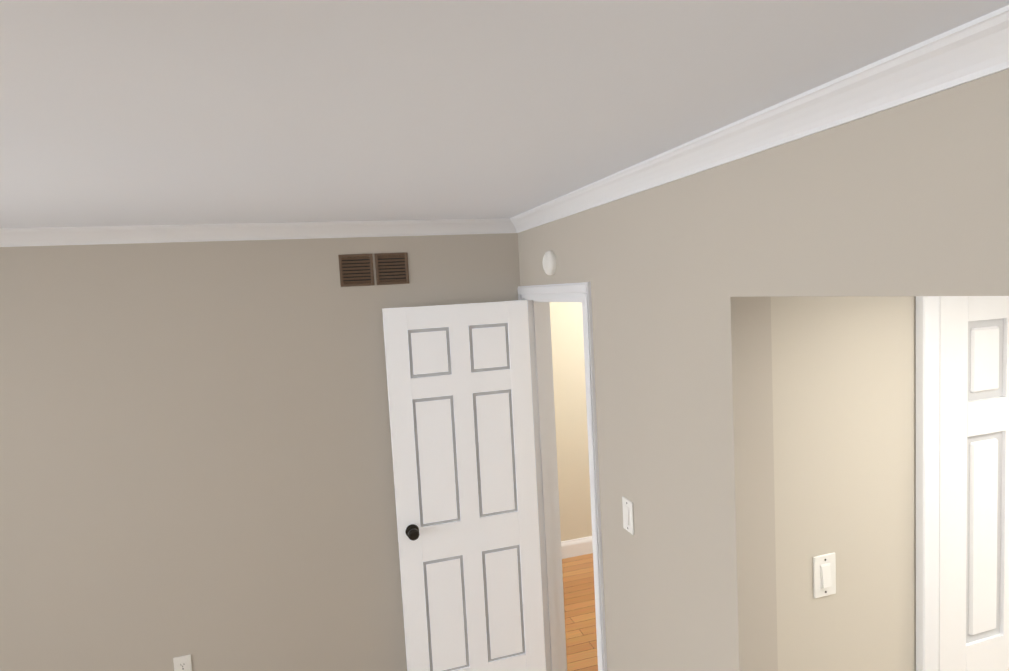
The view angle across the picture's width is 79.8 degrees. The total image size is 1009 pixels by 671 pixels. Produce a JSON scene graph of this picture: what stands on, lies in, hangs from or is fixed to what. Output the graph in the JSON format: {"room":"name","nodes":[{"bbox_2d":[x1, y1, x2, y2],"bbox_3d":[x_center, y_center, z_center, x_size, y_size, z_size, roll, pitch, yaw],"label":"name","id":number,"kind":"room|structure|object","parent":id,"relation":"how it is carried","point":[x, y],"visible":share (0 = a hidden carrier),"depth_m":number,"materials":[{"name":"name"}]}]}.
{"room":"bedroom","nodes":[
{"label":"bedroom","id":0,"kind":"room"},
{"bbox_2d":[0,233,519,670],"bbox_3d":[-2.157,0.776,2.542,4.740,2.400,0.120,-4,5,-16],"label":"wall","id":1,"kind":"structure","parent":0,"point":[196,460],"depth_m":2.71,"materials":[{"name":"beige paint"}]},
{"bbox_2d":[173,654,191,670],"bbox_3d":[-1.454,1.507,2.731,0.072,0.116,0.009,-4,5,-16],"label":"electrical outlet","id":2,"kind":"object","parent":1,"relation":"attached to","point":[182,663],"visible":1,"depth_m":2.73,"materials":[{"name":"white plastic"}]},
{"bbox_2d":[0,218,507,246],"bbox_3d":[-2.138,-0.383,2.387,4.620,0.070,0.051,-4,5,-16],"label":"crown molding","id":3,"kind":"structure","parent":1,"relation":"attached to","point":[85,235],"depth_m":2.67,"materials":[{"name":"white paint"}]},
{"bbox_2d":[338,252,408,286],"bbox_3d":[-0.618,-0.314,2.869,0.322,0.150,0.008,-4,5,-16],"label":"air vent","id":4,"kind":"object","parent":1,"relation":"in","point":[358,270],"visible":1,"depth_m":2.87,"materials":[{"name":"brown metal"}]},
{"bbox_2d":[0,0,1008,227],"bbox_3d":[0.340,-0.551,1.739,9.260,0.100,5.330,-4,5,-16],"label":"ceiling","id":5,"kind":"structure","parent":0,"point":[142,112],"depth_m":1.05,"materials":[{"name":"white paint"}]},
{"bbox_2d":[550,302,591,541],"bbox_3d":[1.870,0.368,4.979,4.400,2.400,0.120,-4,5,-16],"label":"wall","id":6,"kind":"structure","parent":0,"point":[567,341],"depth_m":4.52,"materials":[{"name":"beige paint"}]},
{"bbox_2d":[561,536,592,558],"bbox_3d":[2.008,1.499,5.020,4.280,0.128,0.016,-4,5,-16],"label":"baseboard","id":7,"kind":"structure","parent":6,"relation":"attached to","point":[576,547],"depth_m":4.57,"materials":[{"name":"white paint"}]},
{"bbox_2d":[562,553,597,670],"bbox_3d":[2.360,1.667,4.083,4.400,0.100,2.270,-4,5,-16],"label":"floor","id":8,"kind":"structure","parent":0,"point":[579,612],"depth_m":3.79,"materials":[{"name":"brown wood"}]},
{"bbox_2d":[518,69,1008,670],"bbox_3d":[0.725,0.713,1.368,0.120,2.400,4.010,-4,5,-16],"label":"wall","id":9,"kind":"structure","parent":0,"point":[688,277],"depth_m":1.57,"materials":[{"name":"beige paint"}]},
{"bbox_2d":[542,251,555,274],"bbox_3d":[0.192,-0.317,2.639,0.030,0.108,0.108,-4,5,-16],"label":"smoke detector","id":10,"kind":"object","parent":9,"relation":"attached to","point":[549,262],"visible":1,"depth_m":2.61,"materials":[{"name":"white plastic"}]},
{"bbox_2d":[517,282,606,670],"bbox_3d":[0.312,0.795,2.776,0.151,2.061,0.852,-4,5,-16],"label":"door frame","id":11,"kind":"structure","parent":9,"relation":"attached to","point":[539,298],"depth_m":3.07,"materials":[{"name":"white paint"}]},
{"bbox_2d":[382,300,545,670],"bbox_3d":[-0.172,0.836,2.984,0.718,1.985,0.165,-4,5,-16],"label":"door","id":12,"kind":"structure","parent":11,"relation":"attached to","point":[461,413],"depth_m":2.96,"materials":[{"name":"white paint"}]},
{"bbox_2d":[622,496,633,534],"bbox_3d":[0.429,0.630,2.112,0.014,0.116,0.072,-4,5,-16],"label":"light switch","id":13,"kind":"object","parent":9,"relation":"attached to","point":[628,519],"visible":1,"depth_m":2.10,"materials":[{"name":"white plastic"}]},
{"bbox_2d":[508,5,1008,232],"bbox_3d":[0.595,-0.438,1.206,0.051,0.070,3.750,-4,5,-16],"label":"crown molding","id":14,"kind":"structure","parent":9,"relation":"attached to","point":[973,50],"depth_m":1.15,"materials":[{"name":"white paint"}]},
{"bbox_2d":[771,296,915,670],"bbox_3d":[1.827,0.581,2.295,2.530,2.400,0.714,-4,5,-16],"label":"wall","id":15,"kind":"structure","parent":0,"point":[844,399],"depth_m":1.64,"materials":[{"name":"beige paint"}]},
{"bbox_2d":[813,552,835,597],"bbox_3d":[0.867,0.649,1.631,0.072,0.116,0.014,-4,5,-16],"label":"light switch","id":16,"kind":"object","parent":15,"relation":"attached to","point":[824,574],"visible":1,"depth_m":1.63,"materials":[{"name":"white plastic"}]},
{"bbox_2d":[916,296,939,670],"bbox_3d":[1.831,0.779,1.918,1.346,2.063,0.028,-4,5,-16],"label":"trim","id":17,"kind":"structure","parent":15,"relation":"attached to","point":[927,469],"depth_m":1.69,"materials":[{"name":"white paint"}]},
{"bbox_2d":[939,296,1008,670],"bbox_3d":[1.837,0.807,1.899,1.216,1.985,0.067,-4,5,-16],"label":"door","id":18,"kind":"structure","parent":15,"relation":"attached to","point":[974,485],"depth_m":1.75,"materials":[{"name":"white paint"}]}
]}

